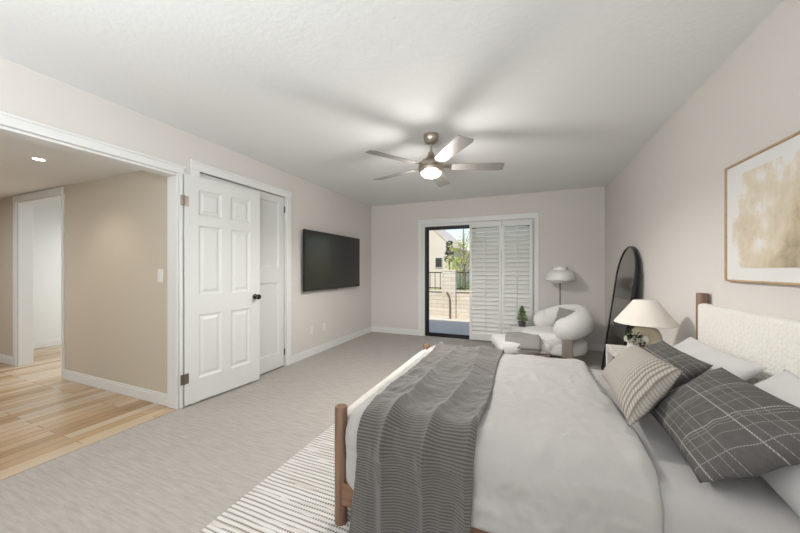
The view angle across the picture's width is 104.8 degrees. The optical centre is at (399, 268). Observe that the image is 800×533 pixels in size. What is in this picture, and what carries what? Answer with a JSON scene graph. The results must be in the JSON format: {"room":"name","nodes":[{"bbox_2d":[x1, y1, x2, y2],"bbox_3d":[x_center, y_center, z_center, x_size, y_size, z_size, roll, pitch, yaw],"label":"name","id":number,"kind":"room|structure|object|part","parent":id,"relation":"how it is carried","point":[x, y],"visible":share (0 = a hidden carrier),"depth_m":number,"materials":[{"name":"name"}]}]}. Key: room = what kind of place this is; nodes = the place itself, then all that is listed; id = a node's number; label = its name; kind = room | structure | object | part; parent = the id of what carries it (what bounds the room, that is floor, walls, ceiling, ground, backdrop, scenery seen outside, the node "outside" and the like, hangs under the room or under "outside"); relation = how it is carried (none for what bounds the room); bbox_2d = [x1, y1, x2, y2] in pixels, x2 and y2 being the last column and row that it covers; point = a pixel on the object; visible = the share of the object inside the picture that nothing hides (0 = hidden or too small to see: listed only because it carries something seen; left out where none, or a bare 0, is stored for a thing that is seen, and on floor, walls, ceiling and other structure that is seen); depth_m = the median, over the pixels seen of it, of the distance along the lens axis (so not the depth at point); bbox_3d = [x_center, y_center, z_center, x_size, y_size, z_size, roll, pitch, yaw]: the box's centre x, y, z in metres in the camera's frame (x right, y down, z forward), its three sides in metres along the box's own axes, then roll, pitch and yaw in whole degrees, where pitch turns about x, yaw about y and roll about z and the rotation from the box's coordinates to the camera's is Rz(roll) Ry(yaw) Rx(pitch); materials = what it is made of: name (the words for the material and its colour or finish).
{"room":"bedroom","nodes":[
{"label":"bedroom","id":0,"kind":"room"},
{"bbox_2d":[33,201,60,341],"bbox_3d":[-3.414,0.020,4.795,4.050,2.400,2.510,0,0,22],"label":"wall","id":1,"kind":"structure","parent":0,"point":[46,216],"depth_m":4.83,"materials":[{"name":"white paint"}]},
{"bbox_2d":[33,338,60,348],"bbox_3d":[-5.254,1.167,5.493,0.014,0.105,2.410,0,0,22],"label":"baseboard","id":2,"kind":"structure","parent":1,"relation":"attached to","point":[53,342],"depth_m":4.82,"materials":[{"name":"paint"}]},
{"bbox_2d":[0,134,140,198],"bbox_3d":[-4.309,-1.103,2.843,4.270,0.355,6.800,0,0,22],"label":"ceiling","id":3,"kind":"structure","parent":0,"point":[20,174],"depth_m":2.83,"materials":[{"name":"white paint"}]},
{"bbox_2d":[29,157,47,161],"bbox_3d":[-3.044,-0.923,2.596,0.104,0.004,0.104,0,0,22],"label":"recessed light","id":4,"kind":"object","parent":3,"relation":"in","point":[32,158],"visible":1,"depth_m":2.60,"materials":[{"name":"white plastic"}]},
{"bbox_2d":[0,171,166,393],"bbox_3d":[-3.997,0.120,3.607,4.270,2.200,0.130,0,0,22],"label":"wall","id":5,"kind":"structure","parent":0,"point":[116,226],"depth_m":3.08,"materials":[{"name":"paint"}]},
{"bbox_2d":[0,354,12,365],"bbox_3d":[-5.436,1.167,4.118,1.220,0.105,0.014,0,0,22],"label":"baseboard","id":6,"kind":"structure","parent":5,"relation":"attached to","point":[5,359],"depth_m":3.95,"materials":[{"name":"paint"}]},
{"bbox_2d":[13,187,64,378],"bbox_3d":[-4.280,0.152,3.713,1.225,2.135,0.148,0,0,22],"label":"trim","id":7,"kind":"structure","parent":5,"relation":"attached to","point":[23,210],"depth_m":3.87,"materials":[{"name":"paint"}]},
{"bbox_2d":[63,369,166,405],"bbox_3d":[-2.900,1.167,3.080,1.840,0.105,0.014,0,0,22],"label":"baseboard","id":8,"kind":"structure","parent":5,"relation":"attached to","point":[152,396],"depth_m":3.02,"materials":[{"name":"paint"}]},
{"bbox_2d":[158,269,162,281],"bbox_3d":[-2.168,0.060,2.783,0.070,0.116,0.011,0,0,22],"label":"light switch","id":9,"kind":"object","parent":5,"relation":"attached to","point":[160,271],"visible":1,"depth_m":2.77,"materials":[{"name":"white plastic"}]},
{"bbox_2d":[0,57,370,408],"bbox_3d":[-2.048,0.000,2.561,0.130,2.440,7.790,0,0,22],"label":"wall","id":10,"kind":"structure","parent":0,"point":[25,92],"depth_m":3.20,"materials":[{"name":"paint"}]},
{"bbox_2d":[0,408,175,480],"bbox_3d":[-2.349,1.216,1.718,0.050,0.008,2.062,0,0,22],"label":"trim","id":11,"kind":"structure","parent":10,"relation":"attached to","point":[80,446],"depth_m":2.09,"materials":[{"name":"brown wood"}]},
{"bbox_2d":[0,111,185,408],"bbox_3d":[-2.380,0.158,1.718,0.158,2.125,2.227,0,0,22],"label":"trim","id":12,"kind":"structure","parent":10,"relation":"attached to","point":[9,120],"depth_m":2.61,"materials":[{"name":"paint"}]},
{"bbox_2d":[180,174,260,405],"bbox_3d":[-1.699,0.182,3.009,0.111,2.040,0.790,0,0,28],"label":"door","id":13,"kind":"structure","parent":10,"relation":"in","point":[221,221],"depth_m":2.97,"materials":[{"name":"paint"}]},
{"bbox_3d":[-1.527,0.297,3.296,0.076,0.060,0.060,0,0,28],"label":"handle","id":14,"kind":"part","parent":13,"relation":"part of","materials":[{"name":"brown metal"}]},
{"bbox_2d":[200,173,247,188],"bbox_3d":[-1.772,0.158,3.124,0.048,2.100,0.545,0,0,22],"label":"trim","id":15,"kind":"structure","parent":10,"relation":"in","point":[201,175],"depth_m":3.05,"materials":[{"name":"paint"}]},
{"bbox_2d":[190,160,291,404],"bbox_3d":[-1.697,0.117,3.385,0.156,2.205,1.280,0,0,22],"label":"trim","id":16,"kind":"structure","parent":10,"relation":"attached to","point":[196,167],"depth_m":3.88,"materials":[{"name":"paint"}]},
{"bbox_2d":[248,188,284,374],"bbox_3d":[-1.567,0.158,3.625,0.048,2.100,0.550,0,0,22],"label":"door","id":17,"kind":"structure","parent":10,"relation":"in","point":[272,209],"depth_m":3.68,"materials":[{"name":"paint"}]},
{"bbox_2d":[303,229,359,291],"bbox_3d":[-1.025,-0.110,4.781,0.080,0.846,1.470,0,0,22],"label":"television","id":18,"kind":"object","parent":10,"relation":"attached to","point":[330,261],"visible":1,"depth_m":4.61,"materials":[{"name":"black plastic"}]},
{"bbox_2d":[292,326,371,363],"bbox_3d":[-0.978,1.167,4.987,0.014,0.105,2.230,0,0,22],"label":"baseboard","id":19,"kind":"structure","parent":10,"relation":"attached to","point":[297,357],"depth_m":4.69,"materials":[{"name":"paint"}]},
{"bbox_2d":[0,332,602,532],"bbox_3d":[-2.188,1.270,2.602,8.380,0.100,7.760,0,0,22],"label":"floor","id":20,"kind":"structure","parent":0,"point":[179,470],"depth_m":2.23,"materials":[{"name":"carpet"}]},
{"bbox_2d":[199,423,350,532],"bbox_3d":[0.261,1.214,1.622,2.035,0.013,2.700,0,0,22],"label":"area rug","id":21,"kind":"object","parent":20,"relation":"on","point":[299,496],"visible":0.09,"depth_m":1.60,"materials":[{"name":"white fabric"}]},
{"bbox_2d":[510,324,527,331],"bbox_3d":[1.802,1.038,4.643,0.280,0.365,0.280,0,0,22],"label":"side table","id":22,"kind":"object","parent":20,"relation":"on","point":[513,327],"visible":0.23,"depth_m":4.58,"materials":[{"name":"white paint"}]},
{"bbox_2d":[518,321,525,326],"bbox_3d":[1.816,0.818,4.584,0.112,0.070,0.112,0,0,22],"label":"pot","id":23,"kind":"object","parent":22,"relation":"on","point":[521,323],"depth_m":4.54,"materials":[{"name":"grey ceramic"}]},
{"bbox_2d":[517,306,527,326],"bbox_3d":[1.816,0.698,4.585,0.178,0.310,0.173,0,0,22],"label":"conifer","id":24,"kind":"object","parent":22,"relation":"on","point":[522,323],"visible":1,"depth_m":4.56,"materials":[{"name":"green plant"}]},
{"bbox_2d":[491,334,549,357],"bbox_3d":[1.414,1.020,3.668,0.540,0.400,0.520,0,0,2],"label":"ottoman","id":25,"kind":"object","parent":20,"relation":"on","point":[498,340],"visible":0.33,"depth_m":3.43,"materials":[{"name":"white fabric"}]},
{"bbox_2d":[505,332,541,352],"bbox_3d":[1.422,0.840,3.559,0.380,0.153,0.372,0,0,22],"label":"folded blanket","id":26,"kind":"object","parent":25,"relation":"on","point":[531,343],"visible":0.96,"depth_m":3.42,"materials":[{"name":"grey fabric"}]},
{"bbox_2d":[520,304,593,358],"bbox_3d":[2.076,0.848,4.138,0.898,0.744,0.893,0,0,2],"label":"armchair","id":27,"kind":"object","parent":20,"relation":"on","point":[565,340],"visible":0.8,"depth_m":3.81,"materials":[{"name":"white fabric"}]},
{"bbox_3d":[1.967,0.929,4.143,0.680,0.262,0.680,0,0,2],"label":"seat","id":28,"kind":"part","parent":27,"relation":"part of","materials":[{"name":"white fabric"}]},
{"bbox_2d":[553,307,574,325],"bbox_3d":[2.170,0.650,4.023,0.166,0.260,0.375,0,0,-20],"label":"throw pillow","id":29,"kind":"object","parent":27,"relation":"on","point":[561,313],"visible":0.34,"depth_m":4.06,"materials":[{"name":"grey fabric"}]},
{"bbox_3d":[2.031,1.040,3.740,0.120,0.360,0.036,0,0,2],"label":"leg","id":30,"kind":"part","parent":27,"relation":"part of","materials":[{"name":"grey wood"}]},
{"bbox_2d":[546,267,574,304],"bbox_3d":[2.361,0.593,4.544,0.380,1.255,0.380,0,0,22],"label":"floor lamp","id":31,"kind":"object","parent":20,"relation":"on","point":[560,275],"visible":0.88,"depth_m":4.43,"materials":[{"name":"white fabric"}]},
{"bbox_3d":[2.361,0.083,4.544,0.380,0.235,0.380,0,0,22],"label":"lamp shade","id":32,"kind":"part","parent":31,"relation":"part of","materials":[{"name":"white fabric"}]},
{"bbox_2d":[335,293,799,532],"bbox_3d":[0.808,0.687,1.676,1.924,1.066,1.495,0,0,22],"label":"bed","id":33,"kind":"object","parent":20,"relation":"on","point":[772,343],"visible":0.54,"depth_m":1.45,"materials":[{"name":"white fabric"}]},
{"bbox_3d":[-0.282,0.931,1.474,0.060,0.552,0.060,0,0,22],"label":"post","id":34,"kind":"part","parent":33,"relation":"part of","materials":[{"name":"brown wood"}]},
{"bbox_3d":[-0.024,0.721,2.079,0.068,0.066,1.281,0,0,22],"label":"bolster rail","id":35,"kind":"part","parent":33,"relation":"part of","materials":[{"name":"white fabric"}]},
{"bbox_3d":[0.579,1.058,1.112,1.830,0.105,0.027,0,0,22],"label":"rail","id":36,"kind":"part","parent":33,"relation":"part of","materials":[{"name":"brown wood"}]},
{"bbox_3d":[0.230,0.931,2.688,0.060,0.552,0.060,0,0,22],"label":"post","id":37,"kind":"part","parent":33,"relation":"part of","materials":[{"name":"brown wood"}]},
{"bbox_2d":[480,369,799,532],"bbox_3d":[0.817,0.852,1.707,1.800,0.313,1.356,0,0,22],"label":"sheet","id":38,"kind":"object","parent":33,"relation":"on","point":[743,504],"visible":0.07,"depth_m":0.96,"materials":[{"name":"fabric"}]},
{"bbox_2d":[345,345,663,532],"bbox_3d":[0.544,0.798,1.818,1.200,0.341,1.447,0,0,22],"label":"duvet","id":39,"kind":"object","parent":38,"relation":"on","point":[554,453],"visible":0.64,"depth_m":1.13,"materials":[{"name":"fabric"}]},
{"bbox_2d":[349,341,503,532],"bbox_3d":[0.309,0.882,1.911,0.563,0.598,1.529,0,0,22],"label":"throw blanket","id":40,"kind":"object","parent":39,"relation":"on","point":[416,438],"visible":1,"depth_m":1.27,"materials":[{"name":"grey fabric"}]},
{"bbox_2d":[602,345,682,426],"bbox_3d":[1.148,0.525,1.497,0.242,0.213,0.720,0,0,22],"label":"cushion","id":41,"kind":"object","parent":39,"relation":"on","point":[639,380],"visible":1,"depth_m":1.34,"materials":[{"name":"beige fabric"}]},
{"bbox_2d":[644,341,712,390],"bbox_3d":[1.433,0.544,1.715,0.247,0.216,0.540,0,0,22],"label":"checked pillow","id":42,"kind":"object","parent":38,"relation":"on","point":[692,367],"visible":0.37,"depth_m":1.54,"materials":[{"name":"fabric"}]},
{"bbox_2d":[671,337,766,391],"bbox_3d":[1.587,0.547,1.673,0.244,0.260,0.700,0,0,22],"label":"pillow","id":43,"kind":"object","parent":38,"relation":"on","point":[745,370],"visible":0.29,"depth_m":1.50,"materials":[{"name":"white fabric"}]},
{"bbox_2d":[650,367,799,482],"bbox_3d":[1.134,0.530,1.076,0.315,0.252,0.570,0,0,22],"label":"checked pillow","id":44,"kind":"object","parent":38,"relation":"on","point":[725,426],"visible":0.98,"depth_m":0.97,"materials":[{"name":"fabric"}]},
{"bbox_2d":[754,369,799,517],"bbox_3d":[1.295,0.537,1.004,0.276,0.276,0.640,0,0,22],"label":"pillow","id":45,"kind":"object","parent":38,"relation":"on","point":[784,385],"visible":0.25,"depth_m":0.94,"materials":[{"name":"white fabric"}]},
{"bbox_3d":[1.937,0.687,1.974,0.060,1.066,0.060,0,0,22],"label":"headboard post","id":46,"kind":"part","parent":33,"relation":"part of","materials":[{"name":"brown wood"}]},
{"bbox_3d":[1.666,0.579,1.321,0.060,0.723,1.388,0,0,22],"label":"headboard","id":47,"kind":"part","parent":33,"relation":"part of","materials":[{"name":"beige fabric"}]},
{"bbox_2d":[606,344,625,365],"bbox_3d":[1.924,0.945,2.425,0.405,0.550,0.545,0,0,22],"label":"nightstand","id":48,"kind":"object","parent":20,"relation":"on","point":[612,351],"visible":0.14,"depth_m":2.66,"materials":[{"name":"white wood"}]},
{"bbox_3d":[1.852,0.968,2.724,0.045,0.505,0.045,0,0,22],"label":"leg","id":49,"kind":"part","parent":48,"relation":"part of","materials":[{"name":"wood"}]},
{"bbox_2d":[624,329,647,348],"bbox_3d":[1.746,0.559,2.263,0.169,0.222,0.141,0,0,22],"label":"flower vase","id":50,"kind":"object","parent":48,"relation":"on","point":[628,335],"visible":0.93,"depth_m":2.26,"materials":[{"name":"white ceramic"}]},
{"bbox_2d":[614,299,679,347],"bbox_3d":[1.835,0.452,2.307,0.388,0.436,0.388,0,0,22],"label":"table lamp","id":51,"kind":"object","parent":48,"relation":"on","point":[646,315],"visible":0.62,"depth_m":2.23,"materials":[{"name":"white fabric"}]},
{"bbox_3d":[1.835,0.321,2.307,0.388,0.174,0.388,0,0,22],"label":"lamp shade","id":52,"kind":"part","parent":51,"relation":"part of","materials":[{"name":"fabric"}]},
{"bbox_2d":[601,246,638,369],"bbox_3d":[2.416,0.485,3.387,0.217,1.466,0.700,0,0,22],"label":"leaning mirror","id":53,"kind":"object","parent":20,"relation":"on","point":[625,283],"visible":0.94,"depth_m":3.38,"materials":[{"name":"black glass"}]},
{"bbox_2d":[0,0,782,206],"bbox_3d":[-0.196,-1.280,1.766,4.160,0.120,7.920,0,0,22],"label":"ceiling","id":54,"kind":"structure","parent":0,"point":[563,94],"depth_m":1.91,"materials":[{"name":"white paint"}]},
{"bbox_2d":[365,132,503,186],"bbox_3d":[0.281,-1.025,2.843,1.278,0.391,1.247,0,0,22],"label":"ceiling fan","id":55,"kind":"object","parent":54,"relation":"hanging from","point":[431,167],"visible":1,"depth_m":2.73,"materials":[{"name":"silver metal"}]},
{"bbox_3d":[-0.069,-0.929,2.558,0.475,0.029,0.132,0,0,-35],"label":"blade","id":56,"kind":"part","parent":55,"relation":"part of","materials":[{"name":"grey wood"}]},
{"bbox_3d":[-0.059,-0.929,3.060,0.475,0.029,0.132,0,0,37],"label":"blade","id":57,"kind":"part","parent":55,"relation":"part of","materials":[{"name":"grey wood"}]},
{"bbox_3d":[0.282,-0.854,2.802,0.200,0.050,0.200,0,0,22],"label":"lamp shade","id":58,"kind":"part","parent":55,"relation":"part of","materials":[{"name":"white glass"}]},
{"bbox_3d":[0.414,-0.929,3.206,0.141,0.029,0.474,0,0,22],"label":"blade","id":59,"kind":"part","parent":55,"relation":"part of","materials":[{"name":"grey wood"}]},
{"bbox_3d":[0.406,-0.929,2.393,0.132,0.029,0.475,0,0,-17],"label":"blade","id":60,"kind":"part","parent":55,"relation":"part of","materials":[{"name":"grey wood"}]},
{"bbox_3d":[0.709,-0.929,2.793,0.475,0.029,0.132,0,0,1],"label":"blade","id":61,"kind":"part","parent":55,"relation":"part of","materials":[{"name":"silver metal"}]},
{"bbox_2d":[371,186,604,343],"bbox_3d":[1.258,0.000,5.347,3.880,2.440,0.130,0,0,22],"label":"wall","id":62,"kind":"structure","parent":0,"point":[572,221],"depth_m":4.93,"materials":[{"name":"paint"}]},
{"bbox_2d":[425,225,529,338],"bbox_3d":[1.310,0.228,5.328,1.810,1.985,0.065,0,0,22],"label":"door","id":63,"kind":"structure","parent":62,"relation":"in","point":[427,229],"depth_m":5.62,"materials":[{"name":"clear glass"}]},
{"bbox_3d":[0.903,0.228,5.482,0.880,1.925,0.025,0,0,22],"label":"sash","id":64,"kind":"part","parent":63,"relation":"part of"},
{"bbox_3d":[1.696,0.228,5.188,0.930,1.925,0.025,0,0,22],"label":"sash","id":65,"kind":"part","parent":63,"relation":"part of","materials":[{"name":"white wood"}]},
{"bbox_2d":[418,212,538,335],"bbox_3d":[1.293,0.163,5.322,2.017,2.115,0.150,0,0,22],"label":"trim","id":66,"kind":"structure","parent":62,"relation":"attached to","point":[524,216],"depth_m":5.35,"materials":[{"name":"paint"}]},
{"bbox_2d":[469,221,501,340],"bbox_3d":[1.425,0.207,5.154,0.519,1.985,0.064,0,0,22],"label":"plantation shutter","id":67,"kind":"object","parent":62,"relation":"attached to","point":[485,267],"visible":0.9,"depth_m":5.16,"materials":[{"name":"paint"}]},
{"bbox_2d":[372,326,603,351],"bbox_3d":[1.231,1.167,5.280,3.852,0.105,0.014,0,0,22],"label":"baseboard","id":68,"kind":"structure","parent":62,"relation":"attached to","point":[593,347],"depth_m":5.74,"materials":[{"name":"paint"}]},
{"bbox_2d":[502,219,532,333],"bbox_3d":[1.886,0.207,4.966,0.466,1.985,0.064,0,0,22],"label":"plantation shutter","id":69,"kind":"object","parent":62,"relation":"attached to","point":[517,273],"visible":0.81,"depth_m":4.97,"materials":[{"name":"paint"}]},
{"bbox_2d":[605,0,799,346],"bbox_3d":[1.664,0.000,1.043,0.130,2.440,7.790,0,0,22],"label":"wall","id":70,"kind":"structure","parent":0,"point":[666,203],"depth_m":2.05,"materials":[{"name":"paint"}]},
{"bbox_2d":[724,131,799,285],"bbox_3d":[1.659,-0.254,1.237,0.022,0.646,1.146,0,0,22],"label":"framed picture","id":71,"kind":"object","parent":70,"relation":"attached to","point":[762,189],"visible":1,"depth_m":1.48,"materials":[{"name":"beige paper"}]},
{"bbox_2d":[732,148,799,267],"bbox_3d":[1.657,-0.257,1.243,0.002,0.501,1.012,0,0,22],"label":"artwork","id":72,"kind":"object","parent":71,"relation":"attached to","point":[765,194],"depth_m":1.46},
{"label":"outside","id":73,"kind":"structure","parent":0,"visible":0},
{"bbox_3d":[8.284,1.420,33.454,50.000,0.200,51.800,0,0,22],"label":"lawn","id":74,"kind":"structure","parent":73,"visible":0},
{"bbox_2d":[429,230,468,288],"bbox_3d":[2.014,-1.180,24.070,5.900,5.000,6.200,0,0,22],"label":"neighbor house","id":75,"kind":"structure","parent":74,"relation":"on","point":[437,238],"depth_m":20.69,"materials":[{"name":"paint"}]},
{"bbox_2d":[444,241,454,269],"bbox_3d":[2.994,-0.216,18.773,0.707,3.081,0.764,0,0,22],"label":"conifer","id":76,"kind":"object","parent":74,"relation":"on","point":[449,243],"visible":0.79,"depth_m":18.72,"materials":[{"name":"green plant"}]},
{"bbox_2d":[458,277,468,287],"bbox_3d":[3.692,0.897,19.210,1.520,0.857,0.983,0,0,22],"label":"shrub","id":77,"kind":"object","parent":74,"relation":"on","point":[461,283],"visible":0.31,"depth_m":19.16,"materials":[{"name":"green plant"}]},
{"bbox_2d":[445,228,487,289],"bbox_3d":[3.126,-0.952,13.901,2.481,4.548,1.358,0,0,22],"label":"leafy tree","id":78,"kind":"object","parent":74,"relation":"on","point":[463,239],"visible":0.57,"depth_m":13.97,"materials":[{"name":"green plant"}]},
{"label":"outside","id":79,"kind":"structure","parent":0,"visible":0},
{"bbox_2d":[429,317,468,334],"bbox_3d":[1.203,1.335,6.903,15.000,0.090,2.710,0,0,22],"label":"patio","id":80,"kind":"structure","parent":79,"point":[436,324],"depth_m":7.03,"materials":[{"name":"concrete"}]},
{"bbox_2d":[446,292,450,318],"bbox_3d":[1.259,0.938,8.023,0.130,0.703,0.049,0,0,22],"label":"pole","id":81,"kind":"object","parent":80,"relation":"on","point":[446,292],"visible":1,"depth_m":7.99,"materials":[{"name":"brown metal"}]},
{"bbox_2d":[429,289,468,318],"bbox_3d":[0.286,0.927,8.624,12.000,0.725,0.240,0,0,22],"label":"wall","id":82,"kind":"structure","parent":80,"relation":"on","point":[435,296],"depth_m":8.09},
{"bbox_2d":[429,272,441,289],"bbox_3d":[0.165,0.323,8.684,2.130,0.485,0.024,0,0,22],"label":"iron fence","id":83,"kind":"object","parent":82,"relation":"on","point":[429,272],"visible":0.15,"depth_m":8.31,"materials":[{"name":"black metal"}]},
{"bbox_2d":[457,272,468,290],"bbox_3d":[2.569,0.323,7.700,2.275,0.485,0.024,0,0,22],"label":"iron fence","id":84,"kind":"object","parent":82,"relation":"on","point":[465,288],"visible":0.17,"depth_m":8.04,"materials":[{"name":"black metal"}]},
{"bbox_2d":[441,270,457,318],"bbox_3d":[1.330,0.655,8.197,0.386,1.270,0.340,0,0,22],"label":"pillar","id":85,"kind":"structure","parent":80,"relation":"on","point":[449,277],"depth_m":8.05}
]}

